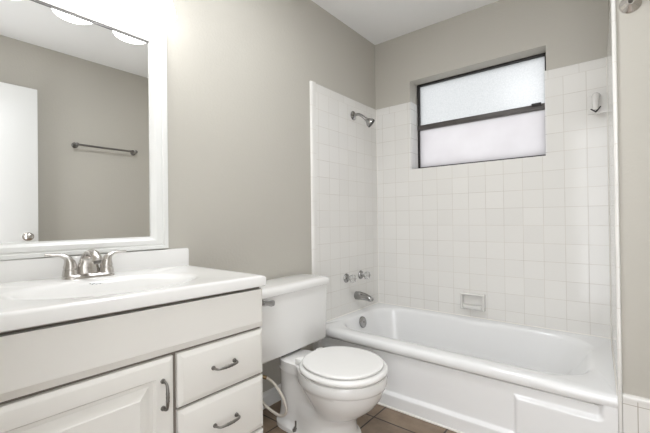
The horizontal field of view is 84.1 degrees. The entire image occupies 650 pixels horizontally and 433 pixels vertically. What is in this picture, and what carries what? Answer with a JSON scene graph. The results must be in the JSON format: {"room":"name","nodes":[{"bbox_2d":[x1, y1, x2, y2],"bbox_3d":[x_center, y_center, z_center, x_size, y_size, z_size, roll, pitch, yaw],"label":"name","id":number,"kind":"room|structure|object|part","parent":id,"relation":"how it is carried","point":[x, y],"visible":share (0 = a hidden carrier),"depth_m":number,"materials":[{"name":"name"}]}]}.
{"room":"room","nodes":[
{"label":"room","id":0,"kind":"room"},
{"bbox_2d":[69,0,375,391],"bbox_3d":[-0.455,-0.172,1.949,0.150,2.422,2.600,-1,0,39],"label":"wall","id":1,"kind":"structure","parent":0,"point":[240,73],"depth_m":1.91,"materials":[{"name":"beige paint"}]},
{"bbox_2d":[0,0,168,259],"bbox_3d":[-0.876,-0.329,1.291,0.023,0.928,0.638,-1,0,39],"label":"wall mirror","id":2,"kind":"object","parent":1,"relation":"attached to","point":[84,134],"visible":0.99,"depth_m":1.29,"materials":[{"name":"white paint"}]},
{"bbox_2d":[0,248,188,282],"bbox_3d":[-0.871,0.177,1.290,0.020,0.085,0.820,-1,0,39],"label":"backsplash","id":3,"kind":"structure","parent":1,"relation":"attached to","point":[16,270],"depth_m":1.28,"materials":[{"name":"stone"}]},
{"bbox_2d":[85,0,175,28],"bbox_3d":[-0.810,-0.859,1.257,0.182,0.191,0.630,-1,0,39],"label":"vanity light","id":4,"kind":"object","parent":1,"relation":"attached to","point":[160,14],"visible":1,"depth_m":1.37,"materials":[{"name":"white glass"}]},
{"bbox_3d":[-0.798,-0.833,1.247,0.151,0.138,0.151,-1,0,39],"label":"lamp shade","id":5,"kind":"part","parent":4,"relation":"part of","materials":[{"name":"white glass"}]},
{"bbox_3d":[-0.873,-0.885,1.308,0.021,0.120,0.630,-1,0,39],"label":"plate","id":6,"kind":"part","parent":4,"relation":"part of","materials":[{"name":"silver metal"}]},
{"bbox_3d":[-0.666,-0.833,1.410,0.151,0.138,0.151,-1,0,39],"label":"lamp shade","id":7,"kind":"part","parent":4,"relation":"part of","materials":[{"name":"white glass"}]},
{"bbox_2d":[263,384,280,409],"bbox_3d":[-0.342,0.995,1.936,0.013,0.084,0.860,-1,0,39],"label":"baseboard","id":8,"kind":"structure","parent":1,"relation":"attached to","point":[271,396],"depth_m":1.99,"materials":[{"name":"white paint"}]},
{"bbox_2d":[262,374,287,416],"bbox_3d":[-0.320,0.834,1.755,0.288,0.268,0.081,-1,0,25],"label":"supply hose","id":9,"kind":"object","parent":1,"relation":"attached to","point":[265,405],"visible":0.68,"depth_m":1.75,"materials":[{"name":"white metal"}]},
{"bbox_2d":[310,81,317,350],"bbox_3d":[-0.067,0.088,2.295,0.013,1.897,0.046,-1,0,39],"label":"trim","id":10,"kind":"structure","parent":1,"relation":"attached to","point":[313,154],"depth_m":2.29,"materials":[{"name":"white tile"}]},
{"bbox_2d":[316,84,375,115],"bbox_3d":[0.172,-0.834,2.613,0.010,0.056,0.755,-1,0,39],"label":"trim","id":11,"kind":"structure","parent":1,"relation":"attached to","point":[323,90],"depth_m":2.56,"materials":[{"name":"white tile"}]},
{"bbox_2d":[316,92,377,320],"bbox_3d":[0.181,-0.052,2.608,0.010,1.508,0.755,-1,0,39],"label":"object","id":12,"kind":"structure","parent":1,"relation":"attached to","point":[347,232],"depth_m":2.56,"materials":[{"name":"tile"}]},
{"bbox_2d":[344,273,356,282],"bbox_3d":[0.181,0.435,2.528,0.078,0.066,0.066,-1,0,39],"label":"handle","id":13,"kind":"object","parent":1,"relation":"attached to","point":[352,278],"visible":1,"depth_m":2.52,"materials":[{"name":"silver metal"}]},
{"bbox_3d":[0.193,0.435,2.518,0.037,0.054,0.060,-1,0,39],"label":"knob","id":14,"kind":"part","parent":13,"relation":"part of","materials":[{"name":"white plastic"}]},
{"bbox_2d":[351,111,374,126],"bbox_3d":[0.277,-0.708,2.616,0.170,0.133,0.069,-1,0,24],"label":"shower head","id":15,"kind":"object","parent":1,"relation":"attached to","point":[369,121],"visible":1,"depth_m":2.60},
{"bbox_3d":[0.251,-0.725,2.619,0.106,0.059,0.027,-1,0,28],"label":"arm","id":16,"kind":"part","parent":15,"relation":"part of","materials":[{"name":"silver metal"}]},
{"bbox_2d":[354,291,373,301],"bbox_3d":[0.284,0.577,2.601,0.148,0.066,0.058,-1,0,39],"label":"tub spout","id":17,"kind":"object","parent":1,"relation":"attached to","point":[358,295],"visible":1,"depth_m":2.59,"materials":[{"name":"silver metal"}]},
{"bbox_2d":[358,270,369,278],"bbox_3d":[0.296,0.434,2.671,0.078,0.066,0.066,-1,0,39],"label":"handle","id":18,"kind":"object","parent":1,"relation":"attached to","point":[366,275],"visible":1,"depth_m":2.66,"materials":[{"name":"silver metal"}]},
{"bbox_3d":[0.308,0.434,2.661,0.037,0.054,0.060,-1,0,39],"label":"knob","id":19,"kind":"part","parent":18,"relation":"part of","materials":[{"name":"white plastic"}]},
{"bbox_2d":[262,400,455,432],"bbox_3d":[0.424,1.074,1.244,2.370,0.100,2.900,-1,0,39],"label":"floor","id":20,"kind":"structure","parent":0,"point":[381,419],"depth_m":1.79,"materials":[{"name":"brown tile"}]},
{"bbox_2d":[0,287,262,432],"bbox_3d":[-0.656,0.637,1.120,0.552,0.798,0.802,-1,0,39],"label":"vanity cabinet","id":21,"kind":"object","parent":20,"relation":"on","point":[194,365],"visible":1,"depth_m":0.96,"materials":[{"name":"paint"}]},
{"bbox_3d":[-0.575,0.656,0.840,0.010,0.400,0.334,-1,0,39],"label":"raised panel","id":22,"kind":"part","parent":21,"relation":"part of","materials":[{"name":"paint"}]},
{"bbox_3d":[-0.578,0.655,0.842,0.018,0.535,0.466,-1,0,39],"label":"door","id":23,"kind":"part","parent":21,"relation":"part of","materials":[{"name":"paint"}]},
{"bbox_2d":[0,248,265,332],"bbox_3d":[-0.672,0.232,1.130,0.528,0.202,0.820,-1,0,39],"label":"countertop","id":24,"kind":"structure","parent":21,"relation":"on","point":[33,292],"depth_m":1.13,"materials":[{"name":"stone"}]},
{"bbox_2d":[44,249,126,279],"bbox_3d":[-0.799,0.161,1.236,0.128,0.098,0.248,-1,0,39],"label":"sink faucet","id":25,"kind":"object","parent":24,"relation":"on","point":[87,267],"visible":1,"depth_m":1.23,"materials":[{"name":"silver metal"}]},
{"bbox_3d":[-0.870,0.146,1.191,0.040,0.049,0.089,-1,0,39],"label":"lever","id":26,"kind":"part","parent":25,"relation":"part of","materials":[{"name":"silver metal"}]},
{"bbox_3d":[-0.819,0.203,1.252,0.062,0.016,0.158,-1,0,39],"label":"plate","id":27,"kind":"part","parent":25,"relation":"part of","materials":[{"name":"silver metal"}]},
{"bbox_3d":[-0.797,0.157,1.234,0.122,0.089,0.076,-1,0,39],"label":"spout","id":28,"kind":"part","parent":25,"relation":"part of","materials":[{"name":"silver metal"}]},
{"bbox_3d":[-0.770,0.149,1.314,0.040,0.047,0.089,-1,0,39],"label":"lever","id":29,"kind":"part","parent":25,"relation":"part of","materials":[{"name":"silver metal"}]},
{"bbox_3d":[-0.435,0.491,0.984,0.034,0.088,0.014,-1,0,39],"label":"handle","id":30,"kind":"part","parent":21,"relation":"part of","materials":[{"name":"grey metal"}]},
{"bbox_3d":[-0.325,0.473,1.160,0.018,0.160,0.320,-1,0,39],"label":"drawer","id":31,"kind":"part","parent":21,"relation":"part of","materials":[{"name":"paint"}]},
{"bbox_3d":[-0.323,0.651,1.159,0.018,0.186,0.320,-1,0,39],"label":"drawer","id":32,"kind":"part","parent":21,"relation":"part of","materials":[{"name":"paint"}]},
{"bbox_3d":[-0.310,0.470,1.140,0.034,0.015,0.093,-1,0,39],"label":"handle","id":33,"kind":"part","parent":21,"relation":"part of","materials":[{"name":"grey metal"}]},
{"bbox_3d":[-0.305,0.650,1.143,0.034,0.014,0.095,-1,0,39],"label":"handle","id":34,"kind":"part","parent":21,"relation":"part of","materials":[{"name":"grey metal"}]},
{"bbox_3d":[-0.320,0.836,1.158,0.018,0.172,0.320,-1,0,39],"label":"drawer","id":35,"kind":"part","parent":21,"relation":"part of","materials":[{"name":"paint"}]},
{"bbox_2d":[260,274,387,432],"bbox_3d":[-0.023,0.687,1.767,0.707,0.692,0.561,-1,0,39],"label":"toilet","id":36,"kind":"object","parent":20,"relation":"on","point":[324,390],"visible":0.94,"depth_m":1.70,"materials":[{"name":"white ceramic"}]},
{"bbox_3d":[-0.272,0.405,1.685,0.032,0.040,0.083,-1,0,39],"label":"flush lever","id":37,"kind":"part","parent":36,"relation":"part of","materials":[{"name":"silver metal"}]},
{"bbox_3d":[-0.219,0.543,1.925,0.194,0.314,0.535,-1,0,39],"label":"tank","id":38,"kind":"part","parent":36,"relation":"part of","materials":[{"name":"white ceramic"}]},
{"bbox_3d":[-0.218,0.365,1.924,0.214,0.042,0.561,-1,0,39],"label":"tank lid","id":39,"kind":"part","parent":36,"relation":"part of","materials":[{"name":"white ceramic"}]},
{"bbox_3d":[0.016,0.869,1.717,0.587,0.326,0.382,-1,0,39],"label":"bowl","id":40,"kind":"part","parent":36,"relation":"part of","materials":[{"name":"white ceramic"}]},
{"bbox_3d":[0.081,0.666,1.663,0.376,0.014,0.352,-1,0,39],"label":"lid","id":41,"kind":"part","parent":36,"relation":"part of","materials":[{"name":"white plastic"}]},
{"bbox_3d":[0.083,0.690,1.662,0.410,0.027,0.382,-1,0,39],"label":"seat","id":42,"kind":"part","parent":36,"relation":"part of","materials":[{"name":"white plastic"}]},
{"bbox_2d":[314,303,617,432],"bbox_3d":[0.760,0.854,2.113,1.486,0.348,0.802,-1,0,39],"label":"bathtub","id":43,"kind":"object","parent":20,"relation":"on","point":[456,373],"visible":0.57,"depth_m":1.82,"materials":[{"name":"ceramic"}]},
{"bbox_3d":[0.267,0.742,2.534,0.026,0.079,0.080,-1,0,39],"label":"overflow plate","id":44,"kind":"part","parent":43,"relation":"part of","materials":[{"name":"silver metal"}]},
{"bbox_2d":[312,0,498,44],"bbox_3d":[0.394,-1.448,1.260,2.370,0.100,2.900,-1,0,39],"label":"ceiling","id":45,"kind":"structure","parent":0,"point":[377,21],"depth_m":2.46,"materials":[{"name":"paint"}]},
{"bbox_2d":[375,0,608,109],"bbox_3d":[1.272,-0.190,2.323,2.370,2.422,0.150,-1,0,39],"label":"wall","id":46,"kind":"structure","parent":0,"point":[570,32],"depth_m":2.38,"materials":[{"name":"beige paint"}]},
{"bbox_2d":[326,57,617,395],"bbox_3d":[0.758,-0.091,2.130,1.497,1.552,0.784,-1,0,39],"label":"trim","id":47,"kind":"structure","parent":46,"relation":"attached to","point":[606,57],"depth_m":2.02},
{"bbox_2d":[460,292,485,311],"bbox_3d":[0.983,0.571,2.411,0.155,0.109,0.058,-1,0,39],"label":"soap dish","id":48,"kind":"object","parent":46,"relation":"attached to","point":[472,301],"visible":1,"depth_m":2.42,"materials":[{"name":"ceramic"}]},
{"bbox_2d":[463,303,481,309],"bbox_3d":[0.983,0.605,2.410,0.129,0.024,0.058,-1,0,39],"label":"tray","id":49,"kind":"object","parent":48,"relation":"on","point":[472,306],"depth_m":2.40,"materials":[{"name":"ceramic"}]},
{"bbox_2d":[412,156,541,169],"bbox_3d":[1.033,-0.359,2.497,0.869,0.004,0.138,-1,0,39],"label":"trim","id":50,"kind":"structure","parent":46,"relation":"attached to","point":[536,156],"depth_m":2.40,"materials":[{"name":"ceramic"}]},
{"bbox_2d":[410,71,546,169],"bbox_3d":[1.031,-0.615,2.499,0.885,0.515,0.136,-1,0,39],"label":"trim","id":51,"kind":"structure","parent":46,"relation":"attached to","point":[413,107],"depth_m":2.74,"materials":[{"name":"tile"}]},
{"bbox_2d":[417,52,545,168],"bbox_3d":[1.068,-0.695,2.547,0.869,0.667,0.074,-1,0,39],"label":"window","id":52,"kind":"structure","parent":46,"relation":"in","point":[497,112],"depth_m":2.52,"materials":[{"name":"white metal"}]},
{"bbox_3d":[1.066,-0.691,2.545,0.861,0.036,0.044,-1,0,39],"label":"meeting rail","id":53,"kind":"part","parent":52,"relation":"part of","materials":[{"name":"brown metal"}]},
{"bbox_3d":[1.076,-0.861,2.559,0.849,0.316,0.004,-1,0,39],"label":"pane","id":54,"kind":"part","parent":52,"relation":"part of","materials":[{"name":"white glass"}]},
{"bbox_3d":[1.072,-0.525,2.548,0.849,0.307,0.004,-1,0,39],"label":"pane","id":55,"kind":"part","parent":52,"relation":"part of","materials":[{"name":"white glass"}]},
{"bbox_2d":[377,57,605,115],"bbox_3d":[0.986,-0.844,2.448,1.484,0.056,0.010,-1,0,39],"label":"trim","id":56,"kind":"structure","parent":46,"relation":"attached to","point":[601,62],"depth_m":2.11,"materials":[{"name":"white tile"}]},
{"bbox_2d":[377,67,610,337],"bbox_3d":[0.995,-0.062,2.443,1.484,1.508,0.010,-1,0,39],"label":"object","id":57,"kind":"structure","parent":46,"relation":"attached to","point":[528,235],"depth_m":2.28,"materials":[{"name":"tile"}]},
{"bbox_2d":[587,92,606,114],"bbox_3d":[1.500,-0.628,1.987,0.090,0.122,0.064,-1,0,39],"label":"hook","id":58,"kind":"object","parent":46,"relation":"attached to","point":[596,103],"visible":1,"depth_m":1.99,"materials":[{"name":"ceramic"}]},
{"bbox_3d":[1.493,-0.636,1.987,0.041,0.106,0.056,-1,0,39],"label":"post","id":59,"kind":"part","parent":58,"relation":"part of","materials":[{"name":"ceramic"}]},
{"bbox_2d":[608,0,649,398],"bbox_3d":[1.551,-0.199,1.487,0.586,2.422,0.800,-1,0,39],"label":"wall partition","id":60,"kind":"structure","parent":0,"point":[632,29],"depth_m":1.31,"materials":[{"name":"beige paint"}]},
{"bbox_2d":[607,0,622,432],"bbox_3d":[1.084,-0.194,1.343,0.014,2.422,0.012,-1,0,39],"label":"trim","id":61,"kind":"structure","parent":60,"relation":"attached to","point":[613,2],"depth_m":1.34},
{"bbox_2d":[619,0,641,13],"bbox_3d":[1.099,-0.788,1.296,0.066,0.086,0.063,-1,0,39],"label":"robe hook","id":62,"kind":"object","parent":60,"relation":"attached to","point":[625,6],"visible":1,"depth_m":1.31,"materials":[{"name":"silver metal"}]},
{"bbox_2d":[623,399,649,432],"bbox_3d":[1.320,0.840,1.157,0.558,0.345,0.010,-1,0,39],"label":"wainscoting","id":63,"kind":"structure","parent":60,"relation":"attached to","point":[636,416],"depth_m":1.31,"materials":[{"name":"tile"}]},
{"bbox_2d":[623,393,649,404],"bbox_3d":[1.317,0.659,1.157,0.558,0.018,0.013,-1,0,39],"label":"trim","id":64,"kind":"structure","parent":60,"relation":"attached to","point":[629,397],"depth_m":1.30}
]}

